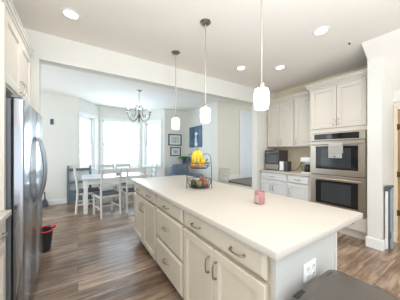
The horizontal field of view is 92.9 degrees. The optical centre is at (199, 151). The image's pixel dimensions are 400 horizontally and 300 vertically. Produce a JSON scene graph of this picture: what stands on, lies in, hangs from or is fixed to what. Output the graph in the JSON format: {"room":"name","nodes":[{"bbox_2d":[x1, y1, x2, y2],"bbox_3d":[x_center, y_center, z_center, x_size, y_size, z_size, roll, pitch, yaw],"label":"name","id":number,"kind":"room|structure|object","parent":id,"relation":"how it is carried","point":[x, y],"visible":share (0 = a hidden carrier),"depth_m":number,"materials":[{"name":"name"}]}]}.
{"room":"kitchen","nodes":[
{"label":"kitchen","id":0,"kind":"room"},
{"bbox_2d":[41,93,77,200],"bbox_3d":[-3.975,-0.065,4.691,1.620,2.790,0.130,0,0,-33],"label":"wall","id":1,"kind":"structure","parent":0,"point":[59,139],"depth_m":4.86,"materials":[{"name":"paint"}]},
{"bbox_2d":[47,198,75,204],"bbox_3d":[-3.889,1.265,4.659,1.490,0.130,0.018,0,0,-33],"label":"baseboard","id":2,"kind":"structure","parent":1,"relation":"attached to","point":[55,201],"depth_m":4.82,"materials":[{"name":"white paint"}]},
{"bbox_2d":[78,98,99,194],"bbox_3d":[-3.273,-0.065,5.541,0.130,2.790,0.925,0,0,6],"label":"wall","id":3,"kind":"structure","parent":0,"point":[84,106],"depth_m":5.65,"materials":[{"name":"paint"}]},
{"bbox_2d":[79,111,96,171],"bbox_3d":[-3.252,-0.285,5.435,0.155,1.630,0.690,0,0,6],"label":"window","id":4,"kind":"structure","parent":3,"relation":"in","point":[92,118],"depth_m":5.67,"materials":[{"name":"white paint"}]},
{"bbox_2d":[100,106,140,189],"bbox_3d":[-2.651,-0.065,6.396,1.290,2.790,0.130,0,0,-33],"label":"wall","id":5,"kind":"structure","parent":0,"point":[107,112],"depth_m":6.26,"materials":[{"name":"paint"}]},
{"bbox_2d":[100,117,140,169],"bbox_3d":[-2.632,-0.260,6.370,1.265,1.680,0.155,0,0,-33],"label":"window","id":6,"kind":"structure","parent":5,"relation":"in","point":[102,119],"depth_m":6.31,"materials":[{"name":"white paint"}]},
{"bbox_2d":[24,28,254,114],"bbox_3d":[-0.652,-0.065,3.236,4.600,2.790,0.150,0,0,-33],"label":"wall","id":7,"kind":"structure","parent":0,"point":[56,51],"depth_m":2.78,"materials":[{"name":"paint"}]},
{"bbox_2d":[141,109,163,177],"bbox_3d":[-1.615,-0.065,6.606,0.925,2.790,0.130,0,0,18],"label":"wall","id":8,"kind":"structure","parent":0,"point":[157,114],"depth_m":6.53,"materials":[{"name":"paint"}]},
{"bbox_2d":[143,119,161,167],"bbox_3d":[-1.632,-0.285,6.577,0.720,1.630,0.155,0,0,18],"label":"window","id":9,"kind":"structure","parent":8,"relation":"in","point":[149,122],"depth_m":6.61,"materials":[{"name":"white paint"}]},
{"bbox_2d":[164,109,187,175],"bbox_3d":[-0.853,-0.065,6.696,0.900,2.790,0.130,0,0,-33],"label":"wall","id":10,"kind":"structure","parent":0,"point":[169,114],"depth_m":6.58,"materials":[{"name":"paint"}]},
{"bbox_2d":[168,134,181,145],"bbox_3d":[-0.864,-0.420,6.593,0.490,0.390,0.030,0,0,-33],"label":"framed picture","id":11,"kind":"object","parent":10,"relation":"attached to","point":[173,139],"visible":1,"depth_m":6.58,"materials":[{"name":"grey"}]},
{"bbox_2d":[171,136,178,142],"bbox_3d":[-0.865,-0.420,6.595,0.310,0.230,0.002,0,0,-33],"label":"print","id":12,"kind":"object","parent":11,"relation":"attached to","point":[174,139],"depth_m":6.59,"materials":[{"name":"grey paper"}]},
{"bbox_2d":[170,147,180,155],"bbox_3d":[-0.848,-0.013,6.604,0.390,0.305,0.030,0,0,-33],"label":"framed picture","id":13,"kind":"object","parent":10,"relation":"attached to","point":[174,151],"visible":1,"depth_m":6.60,"materials":[{"name":"grey paper"}]},
{"bbox_2d":[188,102,214,180],"bbox_3d":[0.017,-0.065,6.285,0.120,2.790,1.740,0,0,-33],"label":"wall","id":14,"kind":"structure","parent":0,"point":[208,129],"depth_m":5.93,"materials":[{"name":"paint"}]},
{"bbox_2d":[189,125,201,146],"bbox_3d":[-0.157,-0.510,6.412,0.033,0.700,0.780,0,0,-33],"label":"painting","id":15,"kind":"object","parent":14,"relation":"attached to","point":[195,133],"visible":1,"depth_m":6.37,"materials":[{"name":"blue fabric"}]},
{"bbox_2d":[11,0,399,111],"bbox_3d":[0.494,-1.510,2.932,8.400,0.100,9.600,0,0,-33],"label":"ceiling","id":16,"kind":"structure","parent":0,"point":[150,30],"depth_m":2.40,"materials":[{"name":"paint"}]},
{"bbox_2d":[60,8,80,19],"bbox_3d":[-1.366,-1.456,2.011,0.180,0.008,0.180,0,0,-33],"label":"recessed light","id":17,"kind":"object","parent":16,"relation":"in","point":[69,13],"visible":1,"depth_m":2.00,"materials":[{"name":"white plastic"}]},
{"bbox_2d":[126,90,151,121],"bbox_3d":[-1.448,-1.079,4.513,0.628,0.759,0.623,0,0,-33],"label":"chandelier","id":18,"kind":"object","parent":16,"relation":"hanging from","point":[138,105],"visible":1,"depth_m":4.49,"materials":[{"name":"silver metal"}]},
{"bbox_2d":[171,50,179,129],"bbox_3d":[-0.356,-0.895,2.784,0.124,1.127,0.124,0,0,-33],"label":"pendant lamp","id":19,"kind":"object","parent":16,"relation":"hanging from","point":[175,121],"visible":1,"depth_m":2.76,"materials":[{"name":"frosted white glass"},{"name":"brushed nickel"}]},
{"bbox_2d":[200,18,210,122],"bbox_3d":[0.060,-0.895,2.136,0.124,1.127,0.124,0,0,-33],"label":"pendant lamp","id":20,"kind":"object","parent":16,"relation":"hanging from","point":[205,114],"visible":1,"depth_m":2.11,"materials":[{"name":"frosted white glass"},{"name":"brushed nickel"}]},
{"bbox_2d":[236,66,245,69],"bbox_3d":[0.716,-1.456,3.300,0.180,0.008,0.180,0,0,-33],"label":"recessed light","id":21,"kind":"object","parent":16,"relation":"in","point":[238,67],"visible":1,"depth_m":3.31,"materials":[{"name":"white plastic"}]},
{"bbox_2d":[254,0,269,110],"bbox_3d":[0.480,-0.895,1.482,0.124,1.127,0.124,0,0,-33],"label":"pendant lamp","id":22,"kind":"object","parent":16,"relation":"hanging from","point":[261,94],"visible":1,"depth_m":1.45,"materials":[{"name":"frosted white glass"},{"name":"brushed nickel"}]},
{"bbox_2d":[275,65,285,69],"bbox_3d":[1.379,-1.456,3.275,0.180,0.008,0.180,0,0,-33],"label":"recessed light","id":23,"kind":"object","parent":16,"relation":"in","point":[279,67],"visible":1,"depth_m":3.27,"materials":[{"name":"white plastic"}]},
{"bbox_2d":[312,26,329,35],"bbox_3d":[1.460,-1.456,2.292,0.180,0.008,0.180,0,0,-33],"label":"recessed light","id":24,"kind":"object","parent":16,"relation":"in","point":[319,31],"visible":1,"depth_m":2.28,"materials":[{"name":"white plastic"}]},
{"bbox_2d":[28,192,399,299],"bbox_3d":[0.494,1.380,2.932,8.400,0.100,9.600,0,0,-33],"label":"floor","id":25,"kind":"structure","parent":0,"point":[89,257],"depth_m":2.29,"materials":[{"name":"brown wood"}]},
{"bbox_2d":[0,2,5,299],"bbox_3d":[-1.687,0.130,1.199,0.653,2.400,0.030,0,0,-33],"label":"panel","id":26,"kind":"object","parent":25,"relation":"on","point":[2,5],"visible":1,"depth_m":1.36,"materials":[{"name":"beige paint"}]},
{"bbox_2d":[0,222,7,299],"bbox_3d":[-1.413,0.892,0.817,0.700,0.875,0.902,0,0,-33],"label":"base cabinet","id":27,"kind":"object","parent":25,"relation":"on","point":[2,226],"visible":0.97,"depth_m":1.30,"materials":[{"name":"beige paint"}]},
{"bbox_2d":[0,209,11,223],"bbox_3d":[-1.417,0.435,0.815,0.693,0.038,0.903,0,0,-33],"label":"countertop","id":28,"kind":"structure","parent":27,"relation":"on","point":[4,214],"depth_m":1.28,"materials":[{"name":"beige stone"}]},
{"bbox_2d":[6,94,46,299],"bbox_3d":[-1.875,0.443,1.672,0.811,1.765,0.910,0,0,-33],"label":"refrigerator","id":29,"kind":"object","parent":25,"relation":"on","point":[25,149],"visible":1,"depth_m":1.46,"materials":[{"name":"grey metal"}]},
{"bbox_2d":[42,192,48,206],"bbox_3d":[-3.775,1.149,4.621,0.160,0.362,0.056,0,0,-33],"label":"brush","id":30,"kind":"object","parent":25,"relation":"on","point":[44,202],"visible":0.91,"depth_m":4.61,"materials":[{"name":"grey plastic"}]},
{"bbox_2d":[42,223,56,252],"bbox_3d":[-2.124,1.159,2.558,0.264,0.342,0.264,0,0,12],"label":"waste bin","id":31,"kind":"object","parent":25,"relation":"on","point":[47,232],"visible":0.61,"depth_m":2.54,"materials":[{"name":"black plastic"}]},
{"bbox_2d":[67,165,90,204],"bbox_3d":[-3.155,0.843,4.974,0.535,0.975,0.230,0,0,-33],"label":"open shelf","id":32,"kind":"object","parent":25,"relation":"on","point":[69,198],"visible":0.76,"depth_m":4.84,"materials":[{"name":"blue wood"}]},
{"bbox_2d":[73,167,99,213],"bbox_3d":[-2.599,0.839,4.356,0.507,0.985,0.425,0,0,-33],"label":"dining chair","id":33,"kind":"object","parent":25,"relation":"on","point":[95,189],"visible":0.94,"depth_m":4.15,"materials":[{"name":"white wood"}]},
{"bbox_2d":[93,168,121,218],"bbox_3d":[-1.969,0.839,4.045,0.507,0.985,0.425,0,0,43],"label":"dining chair","id":34,"kind":"object","parent":25,"relation":"on","point":[101,194],"visible":1,"depth_m":3.95,"materials":[{"name":"white wood"}]},
{"bbox_2d":[98,164,116,200],"bbox_3d":[-2.588,0.839,5.307,0.425,0.985,0.507,0,0,-33],"label":"dining chair","id":35,"kind":"object","parent":25,"relation":"on","point":[99,165],"visible":0.3,"depth_m":5.39,"materials":[{"name":"white wood"}]},
{"bbox_2d":[81,172,147,213],"bbox_3d":[-2.152,0.953,4.786,1.410,0.755,0.980,0,0,-33],"label":"dining table","id":36,"kind":"object","parent":25,"relation":"on","point":[88,179],"visible":0.58,"depth_m":4.29,"materials":[{"name":"white paint"}]},
{"bbox_2d":[116,163,133,199],"bbox_3d":[-2.200,0.839,5.555,0.425,0.985,0.507,0,0,-33],"label":"dining chair","id":37,"kind":"object","parent":25,"relation":"on","point":[117,165],"visible":0.28,"depth_m":5.64,"materials":[{"name":"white wood"}]},
{"bbox_2d":[122,167,145,212],"bbox_3d":[-1.528,0.839,4.398,0.425,0.985,0.507,0,0,-33],"label":"dining chair","id":38,"kind":"object","parent":25,"relation":"on","point":[127,191],"visible":0.65,"depth_m":4.21,"materials":[{"name":"white wood"}]},
{"bbox_2d":[134,183,157,259],"bbox_3d":[-0.525,0.892,2.653,0.617,0.875,0.967,0,0,-33],"label":"base cabinet","id":39,"kind":"object","parent":25,"relation":"on","point":[145,207],"visible":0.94,"depth_m":2.42,"materials":[{"name":"beige paint"}]},
{"bbox_2d":[150,163,157,177],"bbox_3d":[-1.598,0.839,5.771,0.507,0.985,0.425,0,0,-33],"label":"dining chair","id":40,"kind":"object","parent":25,"relation":"on","point":[153,164],"visible":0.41,"depth_m":5.92,"materials":[{"name":"white wood"}]},
{"bbox_2d":[156,196,185,297],"bbox_3d":[-0.089,0.892,1.974,0.617,0.875,0.643,0,0,-33],"label":"base cabinet","id":41,"kind":"object","parent":25,"relation":"on","point":[170,225],"visible":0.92,"depth_m":1.75,"materials":[{"name":"beige paint"}]},
{"bbox_2d":[170,163,202,176],"bbox_3d":[-0.437,0.856,5.899,0.760,0.951,0.830,0,0,40],"label":"armchair","id":42,"kind":"object","parent":25,"relation":"on","point":[175,169],"visible":0.23,"depth_m":5.96,"materials":[{"name":"blue fabric"}]},
{"bbox_2d":[218,168,229,183],"bbox_3d":[0.491,0.886,5.128,0.507,0.891,0.425,0,0,-33],"label":"dining chair","id":43,"kind":"object","parent":25,"relation":"on","point":[221,169],"visible":0.38,"depth_m":5.24,"materials":[{"name":"white wood"}]},
{"bbox_2d":[184,211,336,299],"bbox_3d":[0.328,0.892,1.342,0.635,0.875,0.868,0,0,-33],"label":"base cabinet","id":44,"kind":"object","parent":25,"relation":"on","point":[217,265],"depth_m":1.08,"materials":[{"name":"beige paint"}]},
{"bbox_2d":[131,175,362,260],"bbox_3d":[0.025,0.435,2.119,0.948,0.038,2.560,0,0,-33],"label":"countertop","id":45,"kind":"structure","parent":44,"relation":"on","point":[279,227],"depth_m":1.28,"materials":[{"name":"beige stone"}]},
{"bbox_2d":[186,153,211,188],"bbox_3d":[-0.009,0.216,2.216,0.306,0.398,0.293,0,0,-33],"label":"fruit basket","id":46,"kind":"object","parent":45,"relation":"on","point":[190,163],"visible":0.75,"depth_m":2.17,"materials":[{"name":"metal"}]},
{"bbox_2d":[192,148,202,162],"bbox_3d":[-0.029,0.043,2.215,0.133,0.182,0.131,0,0,-33],"label":"banana bunch","id":47,"kind":"object","parent":46,"relation":"in","point":[197,154],"visible":0.93,"depth_m":2.17,"materials":[{"name":"yellow food"}]},
{"bbox_2d":[189,162,209,168],"bbox_3d":[-0.009,0.157,2.216,0.251,0.068,0.251,0,0,-33],"label":"tray","id":48,"kind":"object","parent":46,"relation":"on","point":[190,163],"depth_m":2.14,"materials":[{"name":"metal"}]},
{"bbox_2d":[254,190,264,203],"bbox_3d":[0.482,0.366,1.540,0.082,0.098,0.081,0,0,-33],"label":"candle","id":49,"kind":"object","parent":45,"relation":"on","point":[259,195],"visible":1,"depth_m":1.51,"materials":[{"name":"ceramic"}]},
{"bbox_2d":[303,258,315,282],"bbox_3d":[0.569,0.612,0.980,0.116,0.093,0.012,0,0,-33],"label":"wall outlet","id":50,"kind":"object","parent":44,"relation":"attached to","point":[309,269],"visible":1,"depth_m":0.97,"materials":[{"name":"white plastic"}]},
{"bbox_2d":[260,172,287,196],"bbox_3d":[1.791,0.892,4.300,0.575,0.875,0.690,0,0,-33],"label":"base cabinet","id":51,"kind":"object","parent":25,"relation":"on","point":[274,183],"visible":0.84,"depth_m":4.12,"materials":[{"name":"white paint"}]},
{"bbox_2d":[288,175,309,201],"bbox_3d":[2.101,0.892,3.818,0.575,0.875,0.451,0,0,-33],"label":"base cabinet","id":52,"kind":"object","parent":25,"relation":"on","point":[298,186],"visible":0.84,"depth_m":3.66,"materials":[{"name":"white paint"}]},
{"bbox_2d":[259,169,309,176],"bbox_3d":[1.924,0.435,4.117,0.548,0.038,1.146,0,0,-33],"label":"countertop","id":53,"kind":"structure","parent":52,"relation":"on","point":[298,173],"depth_m":3.97,"materials":[{"name":"beige stone"}]},
{"bbox_2d":[265,150,287,170],"bbox_3d":[1.775,0.188,4.437,0.398,0.456,0.350,0,0,-33],"label":"microwave","id":54,"kind":"object","parent":53,"relation":"on","point":[272,157],"visible":0.93,"depth_m":4.32,"materials":[{"name":"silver metal"}]},
{"bbox_2d":[279,161,290,171],"bbox_3d":[1.854,0.307,4.138,0.168,0.218,0.190,0,0,-33],"label":"toaster","id":55,"kind":"object","parent":53,"relation":"on","point":[283,165],"visible":1,"depth_m":4.08,"materials":[{"name":"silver metal"}]},
{"bbox_2d":[301,157,309,173],"bbox_3d":[2.129,0.260,3.736,0.240,0.310,0.196,0,0,-33],"label":"coffee maker","id":56,"kind":"object","parent":53,"relation":"on","point":[306,160],"visible":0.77,"depth_m":3.68,"materials":[{"name":"white plastic"}]},
{"bbox_2d":[305,68,366,239],"bbox_3d":[2.436,0.055,3.288,0.583,2.550,0.930,0,0,-33],"label":"tall cabinet","id":57,"kind":"object","parent":25,"relation":"on","point":[337,104],"visible":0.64,"depth_m":3.07,"materials":[{"name":"beige paint"}]},
{"bbox_2d":[311,130,366,217],"bbox_3d":[2.409,0.325,3.247,0.547,1.310,0.780,0,0,-33],"label":"double oven","id":58,"kind":"object","parent":57,"relation":"in","point":[335,182],"visible":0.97,"depth_m":3.05,"materials":[{"name":"grey metal"}]},
{"bbox_2d":[328,143,342,157],"bbox_3d":[2.199,-0.025,3.085,0.047,0.246,0.195,0,0,-33],"label":"tea towel","id":59,"kind":"object","parent":58,"relation":"hanging from","point":[335,150],"visible":1,"depth_m":3.07,"materials":[{"name":"white fabric"}]},
{"bbox_2d":[291,270,399,299],"bbox_3d":[0.663,0.972,0.735,0.420,0.716,0.450,0,0,-33],"label":"trash can","id":60,"kind":"object","parent":25,"relation":"on","point":[332,284],"visible":1,"depth_m":0.84,"materials":[{"name":"plastic"}]},
{"bbox_2d":[385,185,393,248],"bbox_3d":[2.579,0.889,2.583,0.148,0.862,0.061,0,0,-33],"label":"safety gate","id":61,"kind":"object","parent":25,"relation":"on","point":[388,189],"visible":1,"depth_m":2.57,"materials":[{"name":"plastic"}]},
{"bbox_3d":[-0.498,0.858,6.644,0.262,0.945,0.260,0,0,-33],"label":"plant stand","id":62,"kind":"object","parent":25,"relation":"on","visible":0},
{"bbox_2d":[178,156,191,162],"bbox_3d":[-0.507,0.266,6.465,0.564,0.235,0.559,0,0,-33],"label":"potted plant","id":63,"kind":"object","parent":62,"relation":"on","point":[184,158],"visible":0.89,"depth_m":6.54,"materials":[{"name":"green plant"}]},
{"bbox_2d":[215,101,251,182],"bbox_3d":[1.668,-0.065,6.240,2.850,2.790,0.120,0,0,-33],"label":"wall","id":64,"kind":"structure","parent":0,"point":[226,114],"depth_m":5.62,"materials":[{"name":"beige paint"}]},
{"bbox_2d":[225,174,239,179],"bbox_3d":[0.977,0.755,5.715,0.580,0.130,0.018,0,0,-33],"label":"baseboard","id":65,"kind":"structure","parent":64,"relation":"attached to","point":[237,176],"depth_m":5.75,"materials":[{"name":"white paint"}]},
{"bbox_2d":[225,182,251,188],"bbox_3d":[1.995,1.095,5.702,2.280,0.470,1.134,0,0,-33],"label":"trim","id":66,"kind":"structure","parent":64,"relation":"attached to","point":[234,184],"depth_m":5.06,"materials":[{"name":"white paint"}]},
{"bbox_2d":[239,110,251,177],"bbox_3d":[1.647,-0.241,6.096,0.960,2.118,0.096,0,0,-33],"label":"door","id":67,"kind":"structure","parent":64,"relation":"in","point":[245,117],"depth_m":6.00,"materials":[{"name":"white paint"}]},
{"bbox_2d":[228,177,251,186],"bbox_3d":[1.987,0.840,5.697,2.300,0.040,1.136,0,0,-33],"label":"floor","id":68,"kind":"structure","parent":0,"point":[242,181],"depth_m":5.28,"materials":[{"name":"brown wood"}]},
{"bbox_2d":[252,92,273,189],"bbox_3d":[1.544,-0.065,4.646,0.620,2.790,0.150,0,0,-33],"label":"wall pillar","id":69,"kind":"structure","parent":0,"point":[259,118],"depth_m":4.48,"materials":[{"name":"paint"}]},
{"bbox_2d":[274,66,366,170],"bbox_3d":[2.402,-0.065,3.996,0.120,2.790,2.170,0,0,-33],"label":"wall","id":70,"kind":"structure","parent":0,"point":[295,154],"depth_m":4.24,"materials":[{"name":"beige paint"}]},
{"bbox_2d":[267,94,294,147],"bbox_3d":[1.896,-0.665,4.370,0.323,1.110,0.685,0,0,-33],"label":"upper cabinet","id":71,"kind":"object","parent":70,"relation":"attached to","point":[280,111],"visible":0.85,"depth_m":4.26,"materials":[{"name":"beige paint"}]},
{"bbox_2d":[293,90,309,146],"bbox_3d":[2.205,-0.665,3.888,0.323,1.110,0.455,0,0,-33],"label":"upper cabinet","id":72,"kind":"object","parent":70,"relation":"attached to","point":[302,99],"visible":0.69,"depth_m":3.87,"materials":[{"name":"beige paint"}]},
{"bbox_2d":[361,28,399,91],"bbox_3d":[3.447,-1.192,1.248,0.810,0.575,3.575,0,0,-33],"label":"wall","id":73,"kind":"structure","parent":0,"point":[387,45],"depth_m":2.52,"materials":[{"name":"paint"}]},
{"bbox_2d":[367,56,397,239],"bbox_3d":[2.742,-0.065,2.836,0.800,2.790,0.150,0,0,-33],"label":"wall","id":74,"kind":"structure","parent":0,"point":[380,103],"depth_m":2.64,"materials":[{"name":"paint"}]},
{"bbox_2d":[365,236,382,250],"bbox_3d":[2.398,1.260,2.615,0.018,0.140,0.186,0,0,-33],"label":"baseboard","id":75,"kind":"structure","parent":74,"relation":"attached to","point":[370,242],"depth_m":2.61,"materials":[{"name":"white paint"}]},
{"bbox_2d":[382,232,394,250],"bbox_3d":[2.678,1.260,2.695,0.540,0.140,0.018,0,0,-33],"label":"baseboard","id":76,"kind":"structure","parent":74,"relation":"attached to","point":[383,240],"depth_m":2.56,"materials":[{"name":"white paint"}]},
{"bbox_2d":[393,90,399,102],"bbox_3d":[3.197,-1.105,2.498,0.120,0.710,0.910,0,0,-33],"label":"wall","id":77,"kind":"structure","parent":0,"point":[396,94],"depth_m":2.82,"materials":[{"name":"paint"}]},
{"bbox_3d":[4.124,-0.065,1.055,0.120,2.790,2.520,0,0,-33],"label":"wall","id":78,"kind":"structure","parent":0,"visible":0},
{"bbox_2d":[393,102,399,241],"bbox_3d":[3.166,0.300,2.454,0.070,2.060,0.948,0,0,-33],"label":"door","id":79,"kind":"structure","parent":78,"relation":"in","point":[396,126],"depth_m":2.81,"materials":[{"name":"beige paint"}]},
{"bbox_3d":[-2.084,-0.065,1.098,0.120,2.790,2.200,0,0,-33],"label":"wall","id":80,"kind":"structure","parent":0,"visible":0},
{"bbox_2d":[0,0,33,105],"bbox_3d":[-1.934,-0.839,1.613,0.685,0.667,0.992,0,0,-33],"label":"upper cabinet","id":81,"kind":"object","parent":80,"relation":"attached to","point":[19,50],"visible":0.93,"depth_m":1.69,"materials":[{"name":"beige paint"}]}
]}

